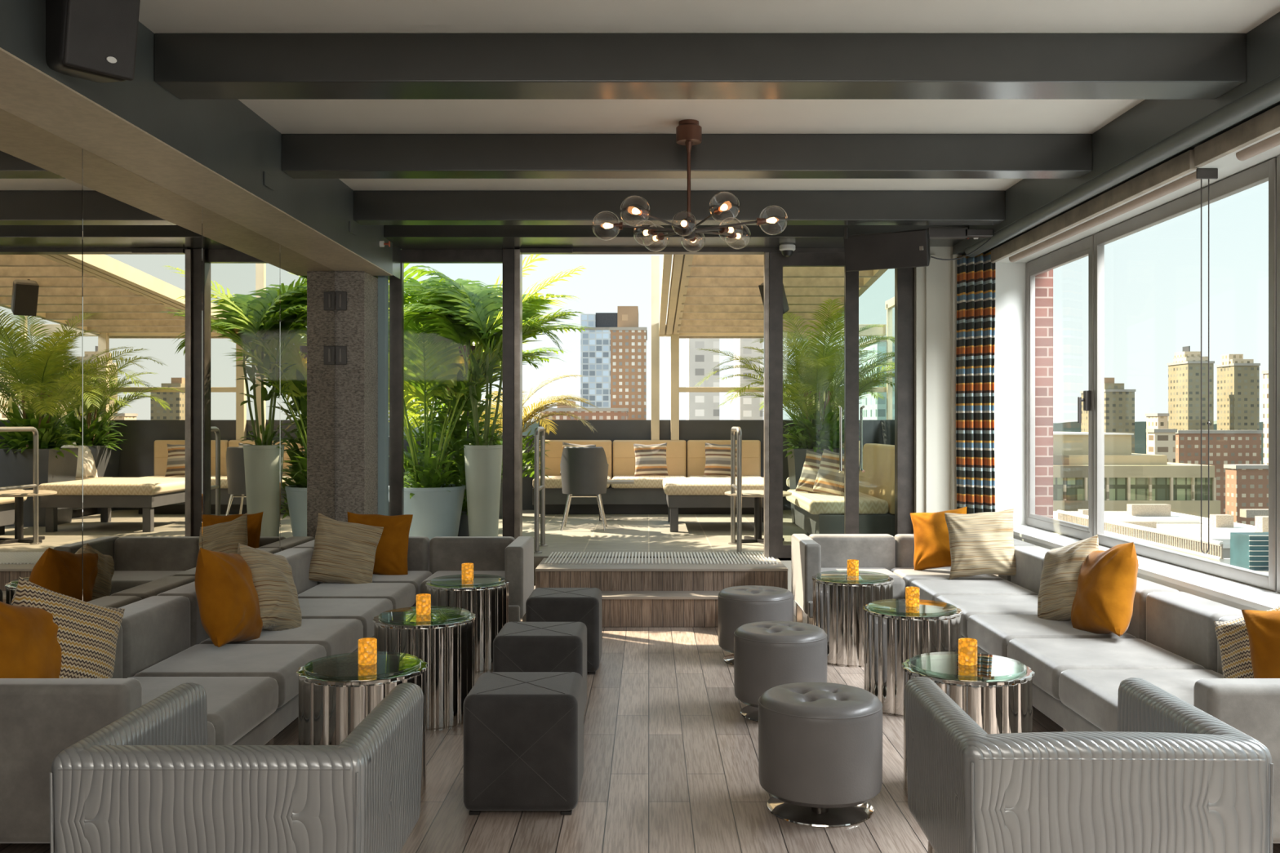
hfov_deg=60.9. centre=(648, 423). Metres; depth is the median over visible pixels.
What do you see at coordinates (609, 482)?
side table
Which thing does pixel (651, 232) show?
socket
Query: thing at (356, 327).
wall pillar
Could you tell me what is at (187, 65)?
ceiling beam
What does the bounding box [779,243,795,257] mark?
dome camera
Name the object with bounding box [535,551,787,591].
step
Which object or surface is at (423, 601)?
candle holder
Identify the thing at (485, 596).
table
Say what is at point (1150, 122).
boxed beam
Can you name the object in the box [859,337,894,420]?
glass high rise
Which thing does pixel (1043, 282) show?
brick wall
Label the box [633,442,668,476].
throw pillow
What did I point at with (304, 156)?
ceiling beam
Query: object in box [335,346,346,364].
wall plate
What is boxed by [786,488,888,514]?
seat cushion
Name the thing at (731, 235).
socket
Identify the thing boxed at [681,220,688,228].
socket
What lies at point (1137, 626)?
cushion
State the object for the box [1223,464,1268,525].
brick building
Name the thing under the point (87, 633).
throw pillow
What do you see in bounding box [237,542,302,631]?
throw pillow
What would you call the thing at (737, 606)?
round ottoman
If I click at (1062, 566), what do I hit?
throw pillow
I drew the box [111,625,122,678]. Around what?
cushion
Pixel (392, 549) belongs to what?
throw pillow
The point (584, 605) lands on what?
ottoman
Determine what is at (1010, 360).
wall
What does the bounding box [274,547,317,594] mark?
cushion
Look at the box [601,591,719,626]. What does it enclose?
step
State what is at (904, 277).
door
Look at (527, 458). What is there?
potted palm
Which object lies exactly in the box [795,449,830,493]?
throw pillow
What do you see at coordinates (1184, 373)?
apartment tower
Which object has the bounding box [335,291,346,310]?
wall plate
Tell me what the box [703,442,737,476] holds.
throw pillow
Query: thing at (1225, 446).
brick building
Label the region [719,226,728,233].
socket
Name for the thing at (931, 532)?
throw pillow
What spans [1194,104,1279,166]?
roller blind
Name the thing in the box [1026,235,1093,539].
window
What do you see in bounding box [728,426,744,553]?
handrail
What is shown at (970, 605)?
seat cushion
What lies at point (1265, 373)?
apartment tower
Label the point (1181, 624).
cushion
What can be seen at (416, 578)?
seat cushion
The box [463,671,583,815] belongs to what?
ottoman
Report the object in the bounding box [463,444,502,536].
planter
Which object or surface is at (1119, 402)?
apartment tower
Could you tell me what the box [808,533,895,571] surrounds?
cushion
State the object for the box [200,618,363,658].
seat cushion
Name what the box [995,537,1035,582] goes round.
cushion
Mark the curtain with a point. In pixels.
(975, 281)
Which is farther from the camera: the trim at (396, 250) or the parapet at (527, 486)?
the parapet at (527, 486)
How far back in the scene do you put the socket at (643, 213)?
5.24 m
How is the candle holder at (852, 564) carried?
on the table at (839, 598)
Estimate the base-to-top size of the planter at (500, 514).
0.500 m
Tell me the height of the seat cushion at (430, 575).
0.152 m
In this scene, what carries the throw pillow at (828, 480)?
on the bench at (814, 513)
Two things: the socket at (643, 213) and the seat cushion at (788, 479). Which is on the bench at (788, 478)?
the seat cushion at (788, 479)
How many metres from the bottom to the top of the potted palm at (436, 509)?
2.726 m
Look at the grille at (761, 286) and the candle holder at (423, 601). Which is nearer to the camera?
the candle holder at (423, 601)
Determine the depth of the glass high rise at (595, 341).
420.00 m
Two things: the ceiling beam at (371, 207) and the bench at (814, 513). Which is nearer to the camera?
the ceiling beam at (371, 207)
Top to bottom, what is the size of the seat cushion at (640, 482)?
0.118 m
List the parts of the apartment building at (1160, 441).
cornice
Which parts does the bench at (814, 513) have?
panel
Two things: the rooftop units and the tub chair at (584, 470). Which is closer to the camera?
the tub chair at (584, 470)
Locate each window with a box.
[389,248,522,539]
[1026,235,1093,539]
[1093,157,1276,591]
[1276,155,1279,592]
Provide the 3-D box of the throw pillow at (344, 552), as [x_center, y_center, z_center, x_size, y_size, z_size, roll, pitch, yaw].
[-1.933,0.827,6.948,0.513,0.516,0.198,0,0,-29]
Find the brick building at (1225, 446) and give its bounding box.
[1175,430,1262,514]
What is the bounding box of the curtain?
[955,252,995,514]
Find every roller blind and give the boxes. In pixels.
[989,149,1217,554]
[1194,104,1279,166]
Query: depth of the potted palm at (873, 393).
12.85 m
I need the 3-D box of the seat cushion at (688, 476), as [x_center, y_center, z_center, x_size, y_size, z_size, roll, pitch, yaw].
[0.917,0.694,12.890,0.895,0.118,0.680,0,0,0]
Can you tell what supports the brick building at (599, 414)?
on the ground
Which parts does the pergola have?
post, post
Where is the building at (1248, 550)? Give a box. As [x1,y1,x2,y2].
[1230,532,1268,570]
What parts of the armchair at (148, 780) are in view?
arm, backrest, arm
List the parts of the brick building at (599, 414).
cornice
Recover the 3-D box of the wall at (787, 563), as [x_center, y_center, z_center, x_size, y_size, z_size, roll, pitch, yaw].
[1.775,1.258,8.650,1.650,0.385,0.100,0,0,0]
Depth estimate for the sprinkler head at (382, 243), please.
7.94 m
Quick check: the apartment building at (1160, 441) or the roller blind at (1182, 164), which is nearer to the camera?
the roller blind at (1182, 164)
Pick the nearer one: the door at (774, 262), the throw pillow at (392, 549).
the throw pillow at (392, 549)
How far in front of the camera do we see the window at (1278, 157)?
4.90 m
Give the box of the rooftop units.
[1078,503,1268,532]
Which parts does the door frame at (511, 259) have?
post, post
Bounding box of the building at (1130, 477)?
[1053,431,1220,518]
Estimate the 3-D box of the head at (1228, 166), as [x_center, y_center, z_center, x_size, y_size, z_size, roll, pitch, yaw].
[2.825,-1.380,3.000,0.450,0.340,10.400,0,0,0]
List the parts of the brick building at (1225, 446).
cornice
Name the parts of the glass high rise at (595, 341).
cornice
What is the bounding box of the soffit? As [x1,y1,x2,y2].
[0,47,392,275]
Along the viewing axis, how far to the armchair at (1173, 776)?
2.53 m
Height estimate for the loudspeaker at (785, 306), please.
0.342 m
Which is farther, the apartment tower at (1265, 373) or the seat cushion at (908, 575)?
the apartment tower at (1265, 373)
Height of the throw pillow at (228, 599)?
0.511 m
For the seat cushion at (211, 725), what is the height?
0.152 m
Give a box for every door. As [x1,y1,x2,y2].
[764,252,864,560]
[894,267,913,535]
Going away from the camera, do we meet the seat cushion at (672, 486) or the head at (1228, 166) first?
the head at (1228, 166)
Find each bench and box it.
[532,440,761,514]
[786,440,860,487]
[786,443,894,537]
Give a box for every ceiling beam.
[154,33,1246,98]
[281,133,1092,178]
[353,190,1005,225]
[383,225,968,249]
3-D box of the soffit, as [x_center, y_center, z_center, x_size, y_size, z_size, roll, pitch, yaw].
[-2.158,-1.137,3.075,0.384,0.009,10.550,0,0,0]
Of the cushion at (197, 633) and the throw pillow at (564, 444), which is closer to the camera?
the cushion at (197, 633)
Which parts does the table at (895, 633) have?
glass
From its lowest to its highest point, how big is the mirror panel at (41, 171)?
2.563 m
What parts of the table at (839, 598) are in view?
glass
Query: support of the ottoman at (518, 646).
on the floor at (671, 755)
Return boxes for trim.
[373,243,401,279]
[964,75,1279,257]
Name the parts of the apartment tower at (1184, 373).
cornice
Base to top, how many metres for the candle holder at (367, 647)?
0.094 m
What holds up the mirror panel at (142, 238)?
attached to the wall
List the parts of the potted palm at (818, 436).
stem, stem, stem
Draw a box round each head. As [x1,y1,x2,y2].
[379,240,390,247]
[995,130,1279,262]
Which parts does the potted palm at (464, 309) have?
stem, stem, stem, stem, stem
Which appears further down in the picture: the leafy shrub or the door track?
the leafy shrub
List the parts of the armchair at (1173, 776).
leg, arm, backrest, arm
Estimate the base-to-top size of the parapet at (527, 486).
0.915 m
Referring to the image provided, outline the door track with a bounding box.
[519,248,844,254]
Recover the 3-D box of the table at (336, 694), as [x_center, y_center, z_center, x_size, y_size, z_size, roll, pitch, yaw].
[-1.114,1.193,4.245,0.499,0.514,0.499,0,0,0]
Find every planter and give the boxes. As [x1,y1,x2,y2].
[388,484,465,540]
[457,508,468,536]
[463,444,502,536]
[498,473,502,518]
[786,448,844,526]
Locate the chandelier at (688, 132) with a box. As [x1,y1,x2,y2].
[591,119,787,252]
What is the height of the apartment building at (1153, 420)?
49.560 m
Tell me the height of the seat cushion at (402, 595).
0.152 m
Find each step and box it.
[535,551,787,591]
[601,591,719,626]
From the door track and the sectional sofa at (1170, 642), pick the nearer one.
the sectional sofa at (1170, 642)
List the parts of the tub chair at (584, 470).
leg, leg, leg, leg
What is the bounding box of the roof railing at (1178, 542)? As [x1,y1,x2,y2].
[1057,510,1224,562]
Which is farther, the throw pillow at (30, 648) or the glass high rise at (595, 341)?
the glass high rise at (595, 341)
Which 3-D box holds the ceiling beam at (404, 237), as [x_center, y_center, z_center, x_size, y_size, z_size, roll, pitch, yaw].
[0.205,-1.465,8.363,4.340,0.170,0.585,0,0,0]
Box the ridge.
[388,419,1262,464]
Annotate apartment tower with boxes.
[609,306,647,420]
[685,338,719,420]
[733,338,763,420]
[1080,377,1135,453]
[1167,346,1214,430]
[1215,354,1260,430]
[1262,370,1268,464]
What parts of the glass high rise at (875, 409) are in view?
cornice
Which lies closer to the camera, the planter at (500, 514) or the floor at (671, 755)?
the floor at (671, 755)
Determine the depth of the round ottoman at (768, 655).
5.25 m
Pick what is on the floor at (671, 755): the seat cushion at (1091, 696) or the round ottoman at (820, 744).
the round ottoman at (820, 744)
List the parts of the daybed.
leg, leg, frame, leg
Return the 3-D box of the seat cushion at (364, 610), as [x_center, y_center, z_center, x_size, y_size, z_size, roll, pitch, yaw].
[-1.805,1.096,6.050,0.630,0.152,0.652,0,0,0]
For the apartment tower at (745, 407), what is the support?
on the ground
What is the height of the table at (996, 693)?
0.514 m
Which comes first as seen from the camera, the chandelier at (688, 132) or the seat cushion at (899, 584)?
the chandelier at (688, 132)
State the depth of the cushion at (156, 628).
4.70 m
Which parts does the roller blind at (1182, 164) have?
pull chain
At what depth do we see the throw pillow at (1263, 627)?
3.76 m
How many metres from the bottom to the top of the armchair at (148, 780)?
0.706 m
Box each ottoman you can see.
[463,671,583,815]
[493,622,586,714]
[525,587,601,674]
[717,585,793,665]
[733,621,827,722]
[758,682,882,827]
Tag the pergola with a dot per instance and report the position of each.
(711, 296)
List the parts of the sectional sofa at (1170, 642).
leg, arm, leg, arm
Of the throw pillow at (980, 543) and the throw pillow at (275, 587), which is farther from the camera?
the throw pillow at (980, 543)
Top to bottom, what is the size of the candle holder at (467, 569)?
0.094 m
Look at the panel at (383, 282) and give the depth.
8.50 m
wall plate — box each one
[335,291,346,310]
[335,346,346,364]
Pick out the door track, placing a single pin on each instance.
(523, 251)
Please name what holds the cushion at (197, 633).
on the sectional sofa at (251, 686)
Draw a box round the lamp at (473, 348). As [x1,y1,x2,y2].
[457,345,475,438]
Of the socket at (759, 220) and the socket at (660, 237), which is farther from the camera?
the socket at (660, 237)
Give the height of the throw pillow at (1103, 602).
0.515 m
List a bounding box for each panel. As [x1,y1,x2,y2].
[0,108,82,604]
[82,148,201,608]
[201,206,279,554]
[280,244,334,551]
[377,277,388,515]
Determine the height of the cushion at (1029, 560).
0.374 m
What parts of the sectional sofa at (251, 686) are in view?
arm, leg, arm, leg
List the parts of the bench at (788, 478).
panel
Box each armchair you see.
[49,682,423,852]
[904,676,1273,852]
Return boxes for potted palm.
[388,254,578,484]
[388,265,564,536]
[388,265,591,540]
[417,374,598,518]
[692,297,894,526]
[727,347,894,448]
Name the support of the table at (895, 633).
on the floor at (671, 755)
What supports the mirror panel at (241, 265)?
attached to the wall
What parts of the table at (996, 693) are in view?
glass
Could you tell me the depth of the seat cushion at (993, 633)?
5.43 m
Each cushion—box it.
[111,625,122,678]
[119,595,190,678]
[127,676,278,745]
[133,644,326,708]
[156,581,209,647]
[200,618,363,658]
[207,721,215,745]
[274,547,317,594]
[293,539,323,585]
[297,582,415,609]
[297,598,392,638]
[323,570,432,603]
[407,536,430,571]
[419,570,505,594]
[429,536,515,573]
[532,475,611,488]
[610,475,685,488]
[662,477,764,495]
[688,475,761,477]
[786,477,789,487]
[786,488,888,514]
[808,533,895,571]
[821,568,905,599]
[890,568,1004,587]
[893,533,951,568]
[909,579,1038,600]
[935,595,1038,638]
[967,614,1136,659]
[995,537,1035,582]
[1007,638,1205,700]
[1010,546,1050,594]
[1058,669,1223,731]
[1124,577,1178,641]
[1146,591,1243,672]
[1217,616,1242,675]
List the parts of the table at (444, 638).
glass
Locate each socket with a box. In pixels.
[613,222,622,230]
[637,209,648,217]
[647,229,657,235]
[656,232,664,239]
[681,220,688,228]
[714,205,723,214]
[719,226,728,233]
[728,231,737,238]
[756,217,765,225]
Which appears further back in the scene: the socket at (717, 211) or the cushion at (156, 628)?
the socket at (717, 211)
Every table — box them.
[295,651,427,798]
[373,606,475,731]
[425,573,509,673]
[599,480,634,520]
[724,489,791,543]
[812,570,893,666]
[862,599,962,717]
[901,651,1035,795]
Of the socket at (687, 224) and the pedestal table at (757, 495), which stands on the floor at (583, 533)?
the pedestal table at (757, 495)
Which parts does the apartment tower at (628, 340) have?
cornice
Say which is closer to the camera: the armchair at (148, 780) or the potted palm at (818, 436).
the armchair at (148, 780)
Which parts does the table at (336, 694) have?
glass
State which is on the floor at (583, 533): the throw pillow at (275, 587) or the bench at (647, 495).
the bench at (647, 495)
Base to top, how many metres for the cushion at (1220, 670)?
0.374 m
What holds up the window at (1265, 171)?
in the wall at (1010, 360)
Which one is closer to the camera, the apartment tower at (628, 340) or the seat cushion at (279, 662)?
the seat cushion at (279, 662)
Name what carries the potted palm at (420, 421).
on the floor at (583, 533)
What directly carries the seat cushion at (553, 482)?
on the bench at (647, 495)
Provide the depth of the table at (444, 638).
5.17 m
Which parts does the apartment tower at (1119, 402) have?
cornice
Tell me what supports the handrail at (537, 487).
on the floor at (583, 533)
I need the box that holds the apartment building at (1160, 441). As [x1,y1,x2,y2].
[1146,428,1177,462]
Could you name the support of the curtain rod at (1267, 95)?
attached to the wall at (1010, 360)
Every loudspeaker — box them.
[45,0,140,82]
[758,281,789,314]
[843,226,992,271]
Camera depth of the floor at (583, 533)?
10.36 m
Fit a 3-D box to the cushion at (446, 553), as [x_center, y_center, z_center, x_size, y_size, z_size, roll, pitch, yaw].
[-1.232,0.985,7.630,0.597,0.374,0.140,0,0,0]
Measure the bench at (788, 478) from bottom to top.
0.870 m
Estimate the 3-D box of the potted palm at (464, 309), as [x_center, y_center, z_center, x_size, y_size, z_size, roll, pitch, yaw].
[-1.544,-0.138,9.485,1.624,2.406,1.342,0,0,-3]
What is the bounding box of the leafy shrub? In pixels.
[426,368,497,536]
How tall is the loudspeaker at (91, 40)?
0.444 m
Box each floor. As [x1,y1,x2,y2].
[0,606,1279,852]
[497,510,808,586]
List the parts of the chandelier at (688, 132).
bulb, globe, bulb, bulb, lamp arm, lamp arm, lamp arm, lamp arm, bulb, rod, lamp arm, lamp arm, lamp arm, bulb, lamp arm, bulb, bulb, bulb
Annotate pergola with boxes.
[651,254,887,439]
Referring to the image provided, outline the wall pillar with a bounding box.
[334,271,377,522]
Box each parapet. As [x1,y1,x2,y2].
[388,435,534,515]
[538,419,894,510]
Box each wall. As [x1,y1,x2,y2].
[778,558,795,606]
[913,246,967,512]
[985,251,1258,610]
[1035,269,1053,518]
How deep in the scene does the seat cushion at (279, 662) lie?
4.66 m
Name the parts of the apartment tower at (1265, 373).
cornice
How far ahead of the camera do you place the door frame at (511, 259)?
8.64 m
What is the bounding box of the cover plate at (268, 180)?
[263,171,274,191]
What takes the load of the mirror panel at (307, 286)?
attached to the wall
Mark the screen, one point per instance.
(890, 304)
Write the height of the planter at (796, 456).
0.800 m
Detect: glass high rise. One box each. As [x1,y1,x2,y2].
[580,312,617,408]
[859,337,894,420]
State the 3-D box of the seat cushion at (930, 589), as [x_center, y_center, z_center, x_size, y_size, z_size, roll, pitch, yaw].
[2.030,1.096,6.815,0.660,0.152,0.622,0,0,0]
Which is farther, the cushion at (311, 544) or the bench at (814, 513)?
the bench at (814, 513)
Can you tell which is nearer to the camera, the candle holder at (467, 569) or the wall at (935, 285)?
the candle holder at (467, 569)
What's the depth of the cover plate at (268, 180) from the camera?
5.60 m
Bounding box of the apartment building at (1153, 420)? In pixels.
[1145,413,1168,453]
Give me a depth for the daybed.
10.62 m
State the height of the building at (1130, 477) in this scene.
44.692 m
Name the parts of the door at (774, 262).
pull handle, pull handle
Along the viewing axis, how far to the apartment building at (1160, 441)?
279.98 m
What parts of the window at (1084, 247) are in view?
handle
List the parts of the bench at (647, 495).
panel, panel, panel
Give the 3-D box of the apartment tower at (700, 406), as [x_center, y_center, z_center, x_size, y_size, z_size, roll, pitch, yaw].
[12.240,12.095,250.000,7.320,68.710,20.600,0,0,0]
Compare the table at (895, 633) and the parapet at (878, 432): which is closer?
the table at (895, 633)
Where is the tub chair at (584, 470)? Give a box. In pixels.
[560,446,608,530]
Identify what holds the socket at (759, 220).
attached to the chandelier at (688, 132)
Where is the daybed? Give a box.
[662,477,764,532]
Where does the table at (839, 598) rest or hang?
on the floor at (671, 755)
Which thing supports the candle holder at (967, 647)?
on the table at (996, 693)
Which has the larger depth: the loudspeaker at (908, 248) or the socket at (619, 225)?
the loudspeaker at (908, 248)
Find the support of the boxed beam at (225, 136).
attached to the ceiling
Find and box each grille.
[758,284,764,306]
[843,230,928,271]
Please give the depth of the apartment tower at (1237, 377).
425.05 m
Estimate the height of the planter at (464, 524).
0.300 m
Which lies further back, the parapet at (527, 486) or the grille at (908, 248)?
the parapet at (527, 486)
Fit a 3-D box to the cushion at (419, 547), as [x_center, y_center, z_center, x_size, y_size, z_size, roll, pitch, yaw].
[-1.827,0.985,7.630,0.577,0.374,0.140,0,0,0]
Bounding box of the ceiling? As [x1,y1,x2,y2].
[138,0,1279,191]
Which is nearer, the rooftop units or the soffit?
the soffit
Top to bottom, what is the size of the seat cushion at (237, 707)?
0.152 m
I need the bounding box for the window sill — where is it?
[1013,524,1279,610]
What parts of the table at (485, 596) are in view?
glass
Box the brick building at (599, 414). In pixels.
[540,400,628,420]
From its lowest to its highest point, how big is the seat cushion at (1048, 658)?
0.152 m
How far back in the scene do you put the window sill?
5.40 m
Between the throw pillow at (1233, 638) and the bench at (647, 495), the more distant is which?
the bench at (647, 495)
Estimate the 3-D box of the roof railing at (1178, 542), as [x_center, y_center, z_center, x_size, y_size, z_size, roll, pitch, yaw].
[36.953,8.350,85.000,4.725,2.325,38.100,0,0,0]
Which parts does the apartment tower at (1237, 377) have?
cornice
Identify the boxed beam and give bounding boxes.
[0,0,392,274]
[952,11,1279,255]
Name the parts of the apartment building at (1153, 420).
cornice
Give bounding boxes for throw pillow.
[0,601,61,678]
[10,577,124,678]
[195,547,262,647]
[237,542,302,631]
[308,512,383,583]
[346,511,413,575]
[559,442,595,475]
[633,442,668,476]
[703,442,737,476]
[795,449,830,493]
[813,448,844,496]
[910,506,967,570]
[944,508,1016,579]
[1037,534,1098,621]
[1071,542,1138,636]
[1213,605,1279,678]
[1241,609,1279,678]
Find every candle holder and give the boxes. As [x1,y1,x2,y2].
[358,637,377,665]
[416,593,431,615]
[461,563,473,580]
[847,559,858,576]
[905,586,919,607]
[958,638,977,666]
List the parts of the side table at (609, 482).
sled frame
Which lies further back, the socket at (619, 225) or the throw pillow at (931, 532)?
the throw pillow at (931, 532)
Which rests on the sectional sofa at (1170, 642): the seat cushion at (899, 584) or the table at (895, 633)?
the seat cushion at (899, 584)
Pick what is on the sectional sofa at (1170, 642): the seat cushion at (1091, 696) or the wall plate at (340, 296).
the seat cushion at (1091, 696)
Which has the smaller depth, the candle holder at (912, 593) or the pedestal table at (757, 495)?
the candle holder at (912, 593)
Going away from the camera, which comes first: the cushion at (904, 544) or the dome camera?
the cushion at (904, 544)
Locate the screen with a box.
[885,297,894,419]
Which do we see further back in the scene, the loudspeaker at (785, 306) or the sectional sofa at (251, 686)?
the loudspeaker at (785, 306)
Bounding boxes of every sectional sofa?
[0,536,533,843]
[791,533,1279,843]
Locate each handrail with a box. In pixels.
[533,426,547,553]
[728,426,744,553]
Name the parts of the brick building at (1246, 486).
cornice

